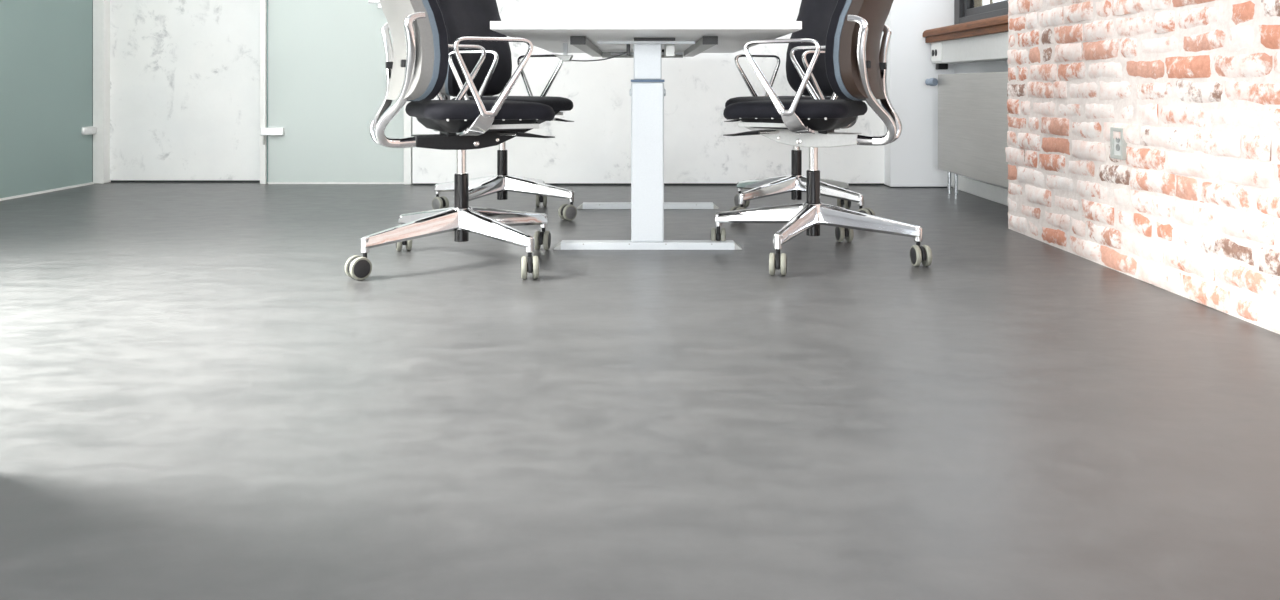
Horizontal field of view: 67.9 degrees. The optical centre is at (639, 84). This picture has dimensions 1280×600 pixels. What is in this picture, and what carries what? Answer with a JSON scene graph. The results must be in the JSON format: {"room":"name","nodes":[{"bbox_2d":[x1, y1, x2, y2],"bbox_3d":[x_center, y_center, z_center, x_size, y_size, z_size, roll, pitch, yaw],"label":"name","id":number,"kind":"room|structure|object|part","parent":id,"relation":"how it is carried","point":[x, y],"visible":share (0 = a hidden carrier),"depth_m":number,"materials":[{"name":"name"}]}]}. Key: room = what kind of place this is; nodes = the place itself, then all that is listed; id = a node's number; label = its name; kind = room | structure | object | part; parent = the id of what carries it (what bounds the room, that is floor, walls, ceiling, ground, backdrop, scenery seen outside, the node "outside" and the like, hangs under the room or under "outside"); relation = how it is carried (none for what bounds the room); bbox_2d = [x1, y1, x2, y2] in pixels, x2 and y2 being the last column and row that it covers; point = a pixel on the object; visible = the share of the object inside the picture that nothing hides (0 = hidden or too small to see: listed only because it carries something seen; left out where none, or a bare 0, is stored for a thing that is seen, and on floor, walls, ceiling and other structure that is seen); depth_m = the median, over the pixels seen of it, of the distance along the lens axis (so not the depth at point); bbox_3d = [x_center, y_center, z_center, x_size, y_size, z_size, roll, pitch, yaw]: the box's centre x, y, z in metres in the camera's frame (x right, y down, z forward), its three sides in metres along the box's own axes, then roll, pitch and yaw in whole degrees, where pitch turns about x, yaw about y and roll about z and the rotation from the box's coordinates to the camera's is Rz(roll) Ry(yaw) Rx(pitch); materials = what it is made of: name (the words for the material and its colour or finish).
{"room":"office","nodes":[
{"label":"office","id":0,"kind":"room"},
{"bbox_2d":[110,0,259,179],"bbox_3d":[-2.503,-0.841,5.320,0.863,2.738,0.120,0,0,0],"label":"wall","id":1,"kind":"structure","parent":0,"point":[185,74],"depth_m":5.26,"materials":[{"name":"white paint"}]},
{"bbox_2d":[0,0,96,200],"bbox_3d":[-2.979,-0.600,4.718,0.079,2.280,1.025,0,0,-1],"label":"door","id":2,"kind":"structure","parent":1,"relation":"in","point":[47,129],"depth_m":4.78,"materials":[{"name":"teal glass"}]},
{"bbox_2d":[93,0,110,183],"bbox_3d":[-2.982,-0.835,5.250,0.095,2.750,0.100,0,0,0],"label":"trim","id":3,"kind":"structure","parent":1,"relation":"attached to","point":[101,8],"depth_m":5.20,"materials":[{"name":"white paint"}]},
{"bbox_2d":[260,0,267,183],"bbox_3d":[-2.056,-0.610,5.237,0.032,2.300,0.125,0,0,0],"label":"trim","id":4,"kind":"structure","parent":1,"relation":"attached to","point":[263,3],"depth_m":5.17,"materials":[{"name":"white paint"}]},
{"bbox_2d":[260,0,403,183],"bbox_3d":[-1.675,-0.600,5.165,0.780,2.280,0.085,0,0,0],"label":"door","id":5,"kind":"structure","parent":1,"relation":"in","point":[326,76],"depth_m":5.18,"materials":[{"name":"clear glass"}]},
{"bbox_3d":[-1.392,-0.450,5.148,0.140,0.018,0.051,0,0,0],"label":"handle","id":6,"kind":"part","parent":5,"relation":"part of","materials":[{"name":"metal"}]},
{"bbox_2d":[0,182,1279,599],"bbox_3d":[-1.500,0.590,2.550,7.400,0.100,9.500,0,0,0],"label":"floor","id":7,"kind":"structure","parent":0,"point":[200,399],"depth_m":1.58,"materials":[{"name":"concrete"}]},
{"bbox_2d":[345,0,554,279],"bbox_3d":[-0.557,0.027,2.884,0.588,1.026,0.604,0,0,-8],"label":"office chair","id":8,"kind":"object","parent":7,"relation":"on","point":[416,66],"visible":1,"depth_m":2.73,"materials":[{"name":"black fabric"}]},
{"bbox_3d":[-0.725,-0.009,2.809,0.131,0.390,0.432,0,0,-24],"label":"frame","id":9,"kind":"part","parent":8,"relation":"part of","materials":[{"name":"metal"}]},
{"bbox_3d":[-0.667,0.420,2.761,0.052,0.097,0.318,0,0,44],"label":"foot arm","id":10,"kind":"part","parent":8,"relation":"part of","materials":[{"name":"metal"}]},
{"bbox_3d":[-0.672,0.420,3.014,0.318,0.097,0.052,0,0,44],"label":"foot arm","id":11,"kind":"part","parent":8,"relation":"part of","materials":[{"name":"metal"}]},
{"bbox_2d":[412,0,448,101],"bbox_3d":[-0.692,-0.219,2.824,0.164,0.534,0.440,0,0,-24],"label":"backrest cushion","id":12,"kind":"object","parent":8,"relation":"on","point":[430,50],"depth_m":2.64,"materials":[{"name":"grey fabric"}]},
{"bbox_3d":[-0.576,0.006,3.037,0.229,0.281,0.244,0,0,-24],"label":"armrest","id":13,"kind":"part","parent":8,"relation":"part of","materials":[{"name":"metal"}]},
{"bbox_3d":[-0.496,0.077,2.911,0.386,0.061,0.468,0,0,-24],"label":"seat","id":14,"kind":"part","parent":8,"relation":"part of","materials":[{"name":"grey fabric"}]},
{"bbox_3d":[-0.455,0.006,2.767,0.229,0.281,0.244,0,0,-24],"label":"armrest","id":15,"kind":"part","parent":8,"relation":"part of","materials":[{"name":"metal"}]},
{"bbox_3d":[-0.414,0.420,2.766,0.318,0.097,0.052,0,0,44],"label":"foot arm","id":16,"kind":"part","parent":8,"relation":"part of","materials":[{"name":"metal"}]},
{"bbox_3d":[-0.384,0.147,2.846,0.016,0.014,0.159,0,0,-42],"label":"lever","id":17,"kind":"part","parent":8,"relation":"part of","materials":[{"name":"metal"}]},
{"bbox_3d":[-0.419,0.420,3.019,0.052,0.097,0.318,0,0,44],"label":"foot arm","id":18,"kind":"part","parent":8,"relation":"part of","materials":[{"name":"metal"}]},
{"bbox_3d":[-0.377,0.121,2.776,0.170,0.014,0.016,0,0,-24],"label":"slide rail","id":19,"kind":"part","parent":8,"relation":"part of","materials":[{"name":"grey plastic"}]},
{"bbox_2d":[432,0,576,220],"bbox_3d":[-0.581,0.027,3.946,0.613,1.026,0.627,0,0,-33],"label":"office chair","id":20,"kind":"object","parent":7,"relation":"on","point":[462,18],"visible":0.5,"depth_m":3.92,"materials":[{"name":"black fabric"}]},
{"bbox_3d":[-0.753,-0.009,4.021,0.131,0.390,0.432,0,0,24],"label":"frame","id":21,"kind":"part","parent":20,"relation":"part of","materials":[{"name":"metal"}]},
{"bbox_3d":[-0.734,0.420,4.013,0.318,0.097,0.052,0,0,24],"label":"foot arm","id":22,"kind":"part","parent":20,"relation":"part of","materials":[{"name":"metal"}]},
{"bbox_3d":[-0.604,0.006,3.793,0.229,0.281,0.244,0,0,24],"label":"armrest","id":23,"kind":"part","parent":20,"relation":"part of","materials":[{"name":"metal"}]},
{"bbox_2d":[436,0,511,96],"bbox_3d":[-0.720,-0.219,4.006,0.164,0.534,0.440,0,0,24],"label":"backrest cushion","id":24,"kind":"object","parent":20,"relation":"on","point":[462,18],"depth_m":3.98,"materials":[{"name":"grey fabric"}]},
{"bbox_3d":[-0.644,0.420,3.777,0.052,0.097,0.318,0,0,24],"label":"foot arm","id":25,"kind":"part","parent":20,"relation":"part of","materials":[{"name":"metal"}]},
{"bbox_3d":[-0.524,0.077,3.919,0.386,0.061,0.468,0,0,24],"label":"seat","id":26,"kind":"part","parent":20,"relation":"part of","materials":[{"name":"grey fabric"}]},
{"bbox_3d":[-0.498,0.420,4.103,0.052,0.097,0.318,0,0,24],"label":"foot arm","id":27,"kind":"part","parent":20,"relation":"part of","materials":[{"name":"metal"}]},
{"bbox_3d":[-0.408,0.420,3.867,0.318,0.097,0.052,0,0,24],"label":"foot arm","id":28,"kind":"part","parent":20,"relation":"part of","materials":[{"name":"metal"}]},
{"bbox_3d":[-0.483,0.006,4.063,0.229,0.281,0.244,0,0,24],"label":"armrest","id":29,"kind":"part","parent":20,"relation":"part of","materials":[{"name":"metal"}]},
{"bbox_2d":[490,21,801,249],"bbox_3d":[0.017,0.178,3.670,0.894,0.723,1.900,0,0,0],"label":"desk","id":30,"kind":"object","parent":7,"relation":"on","point":[647,42],"visible":0.99,"depth_m":3.12,"materials":[{"name":"white metal"}]},
{"bbox_3d":[-0.196,-0.141,3.680,0.046,0.025,1.340,0,0,0],"label":"rail","id":31,"kind":"part","parent":30,"relation":"part of","materials":[{"name":"grey metal"}]},
{"bbox_3d":[0.012,-0.138,4.350,0.370,0.025,0.040,0,0,0],"label":"rail","id":32,"kind":"part","parent":30,"relation":"part of","materials":[{"name":"grey metal"}]},
{"bbox_3d":[0.222,-0.141,3.680,0.046,0.025,1.340,0,0,0],"label":"rail","id":33,"kind":"part","parent":30,"relation":"part of","materials":[{"name":"grey metal"}]},
{"bbox_2d":[724,0,874,215],"bbox_3d":[0.660,0.026,3.939,0.620,1.025,0.606,0,0,5],"label":"office chair","id":34,"kind":"object","parent":7,"relation":"on","point":[815,15],"visible":0.45,"depth_m":3.98,"materials":[{"name":"black fabric"}]},
{"bbox_3d":[0.561,0.006,4.063,0.229,0.281,0.244,0,0,-24],"label":"armrest","id":35,"kind":"part","parent":34,"relation":"part of","materials":[{"name":"metal"}]},
{"bbox_3d":[0.534,0.420,4.077,0.052,0.097,0.318,0,0,-40],"label":"foot arm","id":36,"kind":"part","parent":34,"relation":"part of","materials":[{"name":"metal"}]},
{"bbox_3d":[0.512,0.420,3.825,0.318,0.097,0.052,0,0,-40],"label":"foot arm","id":37,"kind":"part","parent":34,"relation":"part of","materials":[{"name":"metal"}]},
{"bbox_3d":[0.602,0.077,3.919,0.386,0.061,0.468,0,0,-24],"label":"seat","id":38,"kind":"part","parent":34,"relation":"part of","materials":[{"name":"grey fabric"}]},
{"bbox_2d":[786,0,837,96],"bbox_3d":[0.798,-0.219,4.006,0.164,0.534,0.440,0,0,-24],"label":"backrest cushion","id":39,"kind":"object","parent":34,"relation":"on","point":[815,15],"depth_m":4.05,"materials":[{"name":"grey fabric"}]},
{"bbox_3d":[0.682,0.006,3.793,0.229,0.281,0.244,0,0,-24],"label":"armrest","id":40,"kind":"part","parent":34,"relation":"part of","materials":[{"name":"metal"}]},
{"bbox_3d":[0.786,0.420,4.055,0.318,0.097,0.052,0,0,-40],"label":"foot arm","id":41,"kind":"part","parent":34,"relation":"part of","materials":[{"name":"metal"}]},
{"bbox_3d":[0.757,0.420,3.803,0.124,0.097,0.312,0,0,-24],"label":"foot arm","id":42,"kind":"part","parent":34,"relation":"part of","materials":[{"name":"metal"}]},
{"bbox_3d":[0.831,-0.009,4.021,0.131,0.390,0.432,0,0,-24],"label":"frame","id":43,"kind":"part","parent":34,"relation":"part of","materials":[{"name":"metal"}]},
{"bbox_2d":[711,0,931,275],"bbox_3d":[0.558,0.027,2.997,0.628,1.026,0.614,0,0,-10],"label":"office chair","id":44,"kind":"object","parent":7,"relation":"on","point":[855,59],"visible":0.99,"depth_m":2.85,"materials":[{"name":"silver metal"}]},
{"bbox_3d":[0.389,0.420,3.084,0.318,0.097,0.052,0,0,28],"label":"foot arm","id":45,"kind":"part","parent":44,"relation":"part of","materials":[{"name":"metal"}]},
{"bbox_3d":[0.381,0.121,2.886,0.170,0.014,0.016,0,0,24],"label":"slide rail","id":46,"kind":"part","parent":44,"relation":"part of","materials":[{"name":"grey plastic"}]},
{"bbox_3d":[0.388,0.147,2.957,0.016,0.014,0.159,0,0,42],"label":"lever","id":47,"kind":"part","parent":44,"relation":"part of","materials":[{"name":"metal"}]},
{"bbox_3d":[0.459,0.006,2.877,0.229,0.281,0.244,0,0,24],"label":"armrest","id":48,"kind":"part","parent":44,"relation":"part of","materials":[{"name":"metal"}]},
{"bbox_3d":[0.500,0.077,3.021,0.386,0.061,0.468,0,0,24],"label":"seat","id":49,"kind":"part","parent":44,"relation":"part of","materials":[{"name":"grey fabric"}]},
{"bbox_3d":[0.463,0.420,2.842,0.052,0.097,0.318,0,0,28],"label":"foot arm","id":50,"kind":"part","parent":44,"relation":"part of","materials":[{"name":"metal"}]},
{"bbox_3d":[0.580,0.006,3.147,0.229,0.281,0.244,0,0,24],"label":"armrest","id":51,"kind":"part","parent":44,"relation":"part of","materials":[{"name":"metal"}]},
{"bbox_2d":[825,0,864,100],"bbox_3d":[0.696,-0.219,2.934,0.164,0.534,0.440,0,0,24],"label":"backrest cushion","id":52,"kind":"object","parent":44,"relation":"on","point":[845,38],"depth_m":2.75,"materials":[{"name":"brown fabric"}]},
{"bbox_3d":[0.705,0.420,2.916,0.318,0.097,0.052,0,0,28],"label":"foot arm","id":53,"kind":"part","parent":44,"relation":"part of","materials":[{"name":"metal"}]},
{"bbox_3d":[0.729,-0.009,2.919,0.131,0.390,0.432,0,0,24],"label":"frame","id":54,"kind":"part","parent":44,"relation":"part of","materials":[{"name":"metal"}]},
{"bbox_2d":[412,0,883,182],"bbox_3d":[0.045,-0.841,5.160,2.534,2.738,0.120,0,0,0],"label":"wall","id":55,"kind":"structure","parent":0,"point":[595,147],"depth_m":5.10,"materials":[{"name":"white paint"}]},
{"bbox_2d":[404,101,411,184],"bbox_3d":[-1.261,-0.610,5.205,0.042,2.300,0.110,0,0,0],"label":"trim","id":56,"kind":"structure","parent":55,"relation":"attached to","point":[407,119],"depth_m":5.15,"materials":[{"name":"white paint"}]},
{"bbox_2d":[111,180,883,184],"bbox_3d":[-0.813,0.534,5.197,4.254,0.012,0.208,0,0,3],"label":"trim","id":57,"kind":"structure","parent":55,"relation":"attached to","point":[111,180],"depth_m":5.11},
{"bbox_2d":[884,0,954,186],"bbox_3d":[1.556,-0.838,5.100,0.488,2.744,0.240,0,0,0],"label":"wall","id":58,"kind":"structure","parent":0,"point":[911,160],"depth_m":4.98,"materials":[{"name":"white paint"}]},
{"bbox_2d":[884,184,952,187],"bbox_3d":[1.558,0.537,5.093,0.484,0.006,0.214,0,0,0],"label":"trim","id":59,"kind":"structure","parent":58,"relation":"attached to","point":[884,184],"depth_m":4.99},
{"bbox_2d":[955,60,1007,188],"bbox_3d":[1.750,-0.835,4.200,0.200,2.750,1.800,0,0,0],"label":"wall","id":60,"kind":"structure","parent":0,"point":[993,66],"depth_m":4.58,"materials":[{"name":"white paint"}]},
{"bbox_2d":[923,0,1007,42],"bbox_3d":[1.600,-0.890,4.289,0.240,1.340,1.378,0,0,0],"label":"window","id":61,"kind":"structure","parent":60,"relation":"in","point":[972,18],"depth_m":4.51,"materials":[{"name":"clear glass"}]},
{"bbox_3d":[1.595,-0.254,4.289,0.230,0.068,1.378,0,0,0],"label":"sill","id":62,"kind":"part","parent":61,"relation":"part of","materials":[{"name":"brown wood"}]},
{"bbox_3d":[1.680,-0.925,4.290,0.080,1.270,1.340,0,0,0],"label":"frame","id":63,"kind":"part","parent":61,"relation":"part of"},
{"bbox_3d":[1.680,-0.922,4.280,0.040,1.155,1.200,0,0,0],"label":"sash","id":64,"kind":"part","parent":61,"relation":"part of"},
{"bbox_3d":[1.681,-0.922,4.280,0.006,1.075,1.100,0,0,0],"label":"pane","id":65,"kind":"part","parent":61,"relation":"part of","materials":[{"name":"clear glass"}]},
{"bbox_2d":[925,72,1007,194],"bbox_3d":[1.532,0.243,4.230,0.165,0.594,1.231,0,0,0],"label":"radiator","id":66,"kind":"object","parent":60,"relation":"attached to","point":[972,107],"visible":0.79,"depth_m":4.27,"materials":[{"name":"metal"}]},
{"bbox_3d":[1.476,-0.015,4.815,0.042,0.042,0.056,0,0,-27],"label":"valve knob","id":67,"kind":"part","parent":66,"relation":"part of","materials":[{"name":"white plastic"}]},
{"bbox_2d":[931,32,1007,69],"bbox_3d":[1.577,-0.154,4.272,0.135,0.148,1.335,0,0,0],"label":"cable trunking","id":68,"kind":"object","parent":60,"relation":"attached to","point":[990,47],"visible":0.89,"depth_m":4.38,"materials":[{"name":"white plastic"}]},
{"bbox_2d":[953,174,1007,205],"bbox_3d":[1.644,0.502,4.282,0.012,0.075,1.395,0,0,0],"label":"baseboard","id":69,"kind":"structure","parent":60,"relation":"attached to","point":[998,194],"depth_m":4.53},
{"bbox_2d":[1005,0,1279,332],"bbox_3d":[1.426,-0.811,1.294,0.108,2.700,4.593,0,0,0],"label":"brick wall","id":70,"kind":"structure","parent":0,"point":[1256,147],"depth_m":2.54,"materials":[{"name":"white brick"}]},
{"bbox_2d":[1110,127,1126,159],"bbox_3d":[1.382,0.168,2.737,0.020,0.090,0.070,0,0,0],"label":"wall outlet","id":71,"kind":"object","parent":70,"relation":"attached to","point":[1118,146],"visible":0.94,"depth_m":2.73,"materials":[{"name":"grey plastic"}]},
{"bbox_2d":[1116,138,1119,150],"bbox_3d":[1.377,0.168,2.737,0.002,0.044,0.020,0,0,0],"label":"socket","id":72,"kind":"object","parent":71,"relation":"attached to","point":[1117,140],"depth_m":2.74,"materials":[{"name":"white plastic"}]}
]}

